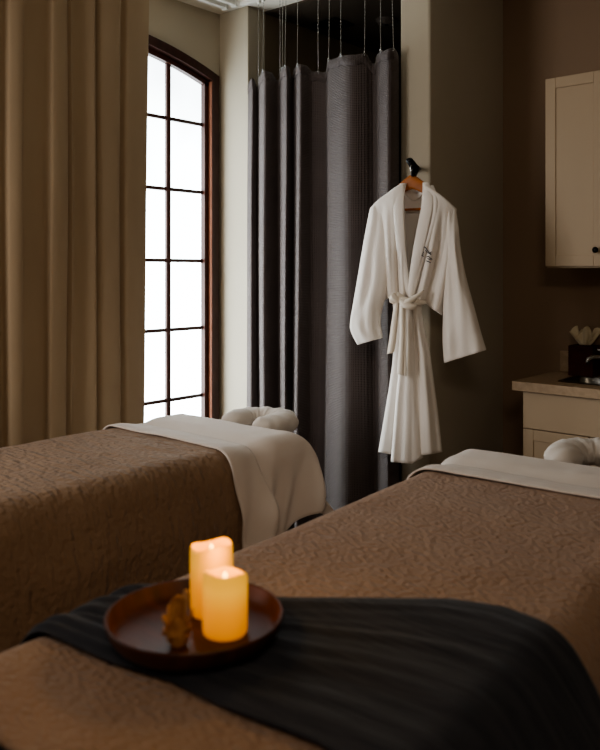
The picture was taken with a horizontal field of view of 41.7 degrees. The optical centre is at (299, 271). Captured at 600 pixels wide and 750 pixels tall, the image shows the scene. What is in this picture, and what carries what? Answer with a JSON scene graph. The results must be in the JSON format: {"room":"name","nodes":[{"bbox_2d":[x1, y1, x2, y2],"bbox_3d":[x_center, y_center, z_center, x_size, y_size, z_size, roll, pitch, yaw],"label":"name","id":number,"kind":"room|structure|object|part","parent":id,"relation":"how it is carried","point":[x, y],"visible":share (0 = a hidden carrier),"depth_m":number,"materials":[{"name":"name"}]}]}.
{"room":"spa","nodes":[
{"label":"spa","id":0,"kind":"room"},
{"bbox_2d":[149,0,219,419],"bbox_3d":[-1.585,-0.058,3.481,0.150,2.915,6.350,0,0,41],"label":"wall","id":1,"kind":"structure","parent":0,"point":[193,30],"depth_m":4.48,"materials":[{"name":"beige paint"}]},
{"bbox_2d":[144,35,219,422],"bbox_3d":[-1.036,-0.075,4.031,0.150,2.431,1.612,0,0,41],"label":"window","id":2,"kind":"structure","parent":1,"relation":"in","point":[182,292],"depth_m":4.47,"materials":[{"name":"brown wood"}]},
{"bbox_3d":[-1.052,-1.155,4.048,0.075,0.159,1.502,0,0,41],"label":"sash","id":3,"kind":"part","parent":2,"relation":"part of","materials":[{"name":"red wood"}]},
{"bbox_3d":[-1.045,-1.191,4.042,0.122,0.200,1.606,0,0,41],"label":"frame","id":4,"kind":"part","parent":2,"relation":"part of","materials":[{"name":"brown wood"}]},
{"bbox_3d":[-0.568,-0.001,4.600,0.075,2.201,0.034,0,0,41],"label":"sash","id":5,"kind":"part","parent":2,"relation":"part of","materials":[{"name":"red wood"}]},
{"bbox_3d":[-0.534,0.008,4.627,0.121,2.263,0.052,0,0,41],"label":"frame","id":6,"kind":"part","parent":2,"relation":"part of","materials":[{"name":"brown wood"}]},
{"bbox_2d":[220,6,264,419],"bbox_3d":[-0.339,-0.058,4.609,0.238,2.915,0.140,0,0,41],"label":"wall","id":7,"kind":"structure","parent":0,"point":[238,27],"depth_m":4.55,"materials":[{"name":"beige paint"}]},
{"bbox_2d":[178,0,400,56],"bbox_3d":[0.375,-1.559,1.765,5.360,0.112,6.350,0,0,41],"label":"ceiling","id":8,"kind":"structure","parent":0,"point":[352,11],"depth_m":4.60,"materials":[{"name":"paint"}]},
{"bbox_2d":[198,0,237,10],"bbox_3d":[-1.008,-1.497,3.726,0.111,0.036,1.880,0,0,41],"label":"track","id":9,"kind":"object","parent":8,"relation":"attached to","point":[223,4],"visible":1,"depth_m":4.38,"materials":[{"name":"white metal"}]},
{"bbox_2d":[0,0,148,447],"bbox_3d":[-1.118,-0.050,3.611,0.076,2.870,1.072,0,0,41],"label":"window curtain","id":10,"kind":"object","parent":9,"relation":"hanging from","point":[74,73],"visible":0.72,"depth_m":3.67,"materials":[{"name":"beige fabric"}]},
{"bbox_3d":[-1.042,-1.501,3.743,0.028,0.028,1.860,0,0,41],"label":"rail","id":11,"kind":"part","parent":9,"relation":"part of","materials":[{"name":"white metal"}]},
{"bbox_3d":[-0.986,-1.501,3.694,0.028,0.028,1.860,0,0,41],"label":"rail","id":12,"kind":"part","parent":9,"relation":"part of","materials":[{"name":"white metal"}]},
{"bbox_2d":[240,0,264,6],"bbox_3d":[0.053,-1.495,4.087,1.019,0.040,0.024,0,0,41],"label":"rail","id":13,"kind":"object","parent":8,"relation":"attached to","point":[244,2],"visible":1,"depth_m":4.37,"materials":[{"name":"white metal"}]},
{"bbox_2d":[247,0,398,529],"bbox_3d":[0.063,-0.053,4.078,1.053,2.865,0.126,0,0,41],"label":"privacy curtain","id":14,"kind":"object","parent":13,"relation":"hanging from","point":[323,147],"visible":0.8,"depth_m":4.08,"materials":[{"name":"grey fabric"}]},
{"bbox_3d":[-0.229,-1.272,4.350,0.006,0.427,0.041,0,0,-5],"label":"chain","id":15,"kind":"part","parent":14,"relation":"part of","materials":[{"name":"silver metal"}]},
{"bbox_3d":[-0.199,-1.286,4.280,0.006,0.399,0.059,0,0,2],"label":"chain","id":16,"kind":"part","parent":14,"relation":"part of","materials":[{"name":"silver metal"}]},
{"bbox_3d":[-0.093,-1.283,4.197,0.007,0.405,0.036,0,0,4],"label":"chain","id":17,"kind":"part","parent":14,"relation":"part of","materials":[{"name":"silver metal"}]},
{"bbox_3d":[-0.077,-1.282,4.171,0.006,0.406,0.060,0,0,5],"label":"chain","id":18,"kind":"part","parent":14,"relation":"part of","materials":[{"name":"silver metal"}]},
{"bbox_3d":[-0.013,-1.281,4.121,0.006,0.409,0.053,0,0,2],"label":"chain","id":19,"kind":"part","parent":14,"relation":"part of","materials":[{"name":"silver metal"}]},
{"bbox_3d":[0.148,-1.281,4.001,0.007,0.408,0.009,0,0,41],"label":"chain","id":20,"kind":"part","parent":14,"relation":"part of","materials":[{"name":"silver metal"}]},
{"bbox_3d":[0.317,-1.274,3.853,0.007,0.422,0.010,0,0,41],"label":"chain","id":21,"kind":"part","parent":14,"relation":"part of","materials":[{"name":"silver metal"}]},
{"bbox_3d":[0.387,-1.271,3.781,0.007,0.429,0.026,0,0,13],"label":"chain","id":22,"kind":"part","parent":14,"relation":"part of","materials":[{"name":"silver metal"}]},
{"bbox_3d":[0.437,-1.268,3.739,0.005,0.435,0.040,0,0,-18],"label":"chain","id":23,"kind":"part","parent":14,"relation":"part of","materials":[{"name":"silver metal"}]},
{"bbox_2d":[312,17,353,31],"bbox_3d":[0.201,-1.497,4.769,0.180,0.012,0.180,0,0,41],"label":"ceiling vent","id":24,"kind":"object","parent":8,"relation":"in","point":[335,22],"visible":0.99,"depth_m":4.76,"materials":[{"name":"black metal"}]},
{"bbox_2d":[319,20,348,29],"bbox_3d":[0.202,-1.498,4.770,0.150,0.008,0.135,0,0,41],"label":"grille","id":25,"kind":"object","parent":24,"relation":"attached to","point":[334,24],"depth_m":4.77,"materials":[{"name":"black metal"}]},
{"bbox_2d":[376,16,396,26],"bbox_3d":[0.511,-1.482,4.683,0.124,0.042,0.124,0,0,41],"label":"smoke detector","id":26,"kind":"object","parent":8,"relation":"attached to","point":[386,21],"visible":0.92,"depth_m":4.65,"materials":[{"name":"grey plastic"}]},
{"bbox_2d":[265,14,376,79],"bbox_3d":[0.197,-0.058,5.087,0.060,2.915,1.285,0,0,41],"label":"wall","id":27,"kind":"structure","parent":0,"point":[308,44],"depth_m":4.81,"materials":[{"name":"paint"}]},
{"bbox_2d":[399,57,400,472],"bbox_3d":[1.144,-0.058,5.212,1.201,2.915,0.150,0,0,41],"label":"wall","id":28,"kind":"structure","parent":0,"point":[399,57],"depth_m":5.50,"materials":[{"name":"paint"}]},
{"bbox_2d":[401,0,502,481],"bbox_3d":[1.014,-0.058,4.279,0.168,2.915,1.425,0,0,41],"label":"wall partition","id":29,"kind":"structure","parent":0,"point":[452,50],"depth_m":3.93,"materials":[{"name":"beige paint"}]},
{"bbox_2d":[406,158,420,176],"bbox_3d":[0.529,-0.472,3.630,0.052,0.087,0.222,0,0,17],"label":"wall hook","id":30,"kind":"object","parent":29,"relation":"attached to","point":[415,168],"visible":0.98,"depth_m":3.56,"materials":[{"name":"black metal"}]},
{"bbox_2d":[401,164,422,210],"bbox_3d":[0.505,-0.383,3.554,0.290,0.211,0.040,0,0,27],"label":"clothes hanger","id":31,"kind":"object","parent":30,"relation":"hanging from","point":[415,183],"visible":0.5,"depth_m":3.54,"materials":[{"name":"orange wood"}]},
{"bbox_2d":[350,182,485,463],"bbox_3d":[0.505,0.223,3.511,0.644,1.249,0.184,0,0,32],"label":"bathrobe","id":32,"kind":"object","parent":31,"relation":"hanging from","point":[412,259],"visible":1,"depth_m":3.48,"materials":[{"name":"beige fabric"}]},
{"bbox_3d":[0.398,-0.132,3.575,0.203,0.539,0.076,0,0,41],"label":"panel","id":33,"kind":"part","parent":32,"relation":"part of","materials":[{"name":"beige fabric"}]},
{"bbox_3d":[0.518,-0.102,3.588,0.403,0.587,0.043,0,0,28],"label":"panel","id":34,"kind":"part","parent":32,"relation":"part of","materials":[{"name":"beige fabric"}]},
{"bbox_3d":[0.584,-0.100,3.471,0.206,0.583,0.087,0,0,15],"label":"panel","id":35,"kind":"part","parent":32,"relation":"part of","materials":[{"name":"beige fabric"}]},
{"bbox_2d":[503,0,599,455],"bbox_3d":[2.561,-0.058,3.055,3.771,2.915,0.150,0,0,41],"label":"wall","id":36,"kind":"structure","parent":0,"point":[543,40],"depth_m":4.13,"materials":[{"name":"brown paint"}]},
{"bbox_2d":[560,351,567,371],"bbox_3d":[1.587,0.453,3.793,0.684,0.105,0.020,0,0,41],"label":"backsplash","id":37,"kind":"structure","parent":36,"relation":"attached to","point":[563,354],"depth_m":3.99,"materials":[{"name":"stone"}]},
{"bbox_2d":[545,70,599,267],"bbox_3d":[1.474,-0.468,3.667,0.562,0.897,0.359,0,0,41],"label":"upper cabinet","id":38,"kind":"object","parent":36,"relation":"attached to","point":[572,102],"visible":1,"depth_m":3.65,"materials":[{"name":"beige paint"}]},
{"bbox_3d":[1.339,-0.100,3.566,0.028,0.028,0.028,0,0,41],"label":"knob","id":39,"kind":"part","parent":38,"relation":"part of","materials":[{"name":"black metal"}]},
{"bbox_3d":[0.375,1.450,1.765,5.360,0.100,6.350,0,0,41],"label":"floor","id":40,"kind":"structure","parent":0,"visible":0},
{"bbox_2d":[221,406,298,431],"bbox_3d":[-0.766,0.999,2.677,0.714,0.802,2.219,0,0,41],"label":"massage table","id":41,"kind":"object","parent":40,"relation":"on","point":[282,419],"visible":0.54,"depth_m":3.37,"materials":[{"name":"fabric"}]},
{"bbox_2d":[0,427,241,652],"bbox_3d":[-1.015,0.897,2.393,0.889,0.554,1.543,0,0,41],"label":"blanket","id":42,"kind":"object","parent":41,"relation":"on","point":[85,517],"visible":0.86,"depth_m":2.37,"materials":[{"name":"brown fabric"}]},
{"bbox_2d":[103,413,333,548],"bbox_3d":[-0.357,0.859,3.145,1.016,0.497,0.512,0,0,41],"label":"sheet","id":43,"kind":"object","parent":41,"relation":"on","point":[278,478],"visible":0.7,"depth_m":2.90,"materials":[{"name":"beige fabric"}]},
{"bbox_2d":[0,437,599,749],"bbox_3d":[0.412,0.993,1.917,0.714,0.815,2.288,0,0,37],"label":"massage table","id":44,"kind":"object","parent":40,"relation":"on","point":[577,450],"visible":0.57,"depth_m":2.71,"materials":[{"name":"fabric"}]},
{"bbox_2d":[0,471,599,749],"bbox_3d":[0.191,0.888,1.622,0.950,0.535,1.633,0,0,37],"label":"blanket","id":45,"kind":"object","parent":44,"relation":"on","point":[534,552],"visible":0.58,"depth_m":1.58,"materials":[{"name":"brown fabric"}]},
{"bbox_2d":[18,584,599,749],"bbox_3d":[-0.020,0.807,1.333,1.030,0.422,0.634,0,0,37],"label":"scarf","id":46,"kind":"object","parent":45,"relation":"on","point":[336,673],"visible":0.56,"depth_m":1.20,"materials":[{"name":"black fabric"}]},
{"bbox_2d":[104,578,283,671],"bbox_3d":[-0.173,0.577,1.298,0.292,0.034,0.292,0,0,41],"label":"serving tray","id":47,"kind":"object","parent":46,"relation":"on","point":[133,625],"visible":0.82,"depth_m":1.27,"materials":[{"name":"brown wood"}]},
{"bbox_2d":[161,590,192,648],"bbox_3d":[-0.192,0.543,1.235,0.048,0.084,0.040,0,0,-25],"label":"seed pod","id":48,"kind":"object","parent":47,"relation":"on","point":[177,628],"visible":1,"depth_m":1.23,"materials":[{"name":"brown plant"}]},
{"bbox_2d":[190,537,232,619],"bbox_3d":[-0.152,0.524,1.357,0.073,0.123,0.073,0,0,41],"label":"pillar candle","id":49,"kind":"object","parent":47,"relation":"on","point":[215,553],"visible":0.66,"depth_m":1.33,"materials":[{"name":"orange wax"}]},
{"bbox_2d":[202,566,247,641],"bbox_3d":[-0.122,0.533,1.282,0.073,0.106,0.073,0,0,41],"label":"pillar candle","id":50,"kind":"object","parent":47,"relation":"on","point":[225,588],"visible":1,"depth_m":1.25,"materials":[{"name":"orange wax"}]},
{"bbox_2d":[406,449,599,498],"bbox_3d":[0.811,0.819,2.452,1.027,0.418,0.500,0,0,37],"label":"sheet","id":51,"kind":"object","parent":44,"relation":"on","point":[556,476],"visible":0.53,"depth_m":2.46,"materials":[{"name":"beige fabric"}]},
{"bbox_2d":[523,391,599,466],"bbox_3d":[1.423,0.975,3.631,0.616,0.851,0.478,0,0,41],"label":"base cabinet","id":52,"kind":"object","parent":40,"relation":"on","point":[548,419],"visible":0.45,"depth_m":3.55,"materials":[{"name":"beige paint"}]},
{"bbox_2d":[512,351,599,398],"bbox_3d":[1.417,0.474,3.616,0.706,0.147,0.509,0,0,41],"label":"countertop","id":53,"kind":"structure","parent":52,"relation":"on","point":[547,383],"depth_m":3.58,"materials":[{"name":"stone"}]},
{"bbox_2d":[559,376,599,385],"bbox_3d":[1.431,0.523,3.599,0.445,0.043,0.276,0,0,41],"label":"sink","id":54,"kind":"object","parent":53,"relation":"in","point":[595,380],"visible":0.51,"depth_m":3.77,"materials":[{"name":"silver metal"}]},
{"bbox_2d":[568,326,599,377],"bbox_3d":[1.400,0.384,3.852,0.151,0.243,0.120,0,0,41],"label":"tissue box","id":55,"kind":"object","parent":53,"relation":"on","point":[577,353],"visible":1,"depth_m":3.82,"materials":[{"name":"black metal"}]},
{"bbox_2d":[585,349,599,363],"bbox_3d":[1.432,0.436,3.752,0.186,0.140,0.052,0,0,-12],"label":"faucet","id":56,"kind":"object","parent":53,"relation":"on","point":[591,357],"visible":1,"depth_m":3.72,"materials":[{"name":"silver metal"}]},
{"bbox_3d":[1.424,0.419,3.743,0.167,0.056,0.024,0,0,-17],"label":"spout","id":57,"kind":"part","parent":56,"relation":"part of","materials":[{"name":"silver metal"}]},
{"bbox_3d":[1.156,1.013,3.560,0.306,0.575,0.020,0,0,41],"label":"door","id":58,"kind":"part","parent":52,"relation":"part of","materials":[{"name":"beige paint"}]},
{"bbox_3d":[1.271,0.638,3.459,0.614,0.167,0.020,0,0,41],"label":"drawer","id":59,"kind":"part","parent":52,"relation":"part of","materials":[{"name":"beige paint"}]}
]}

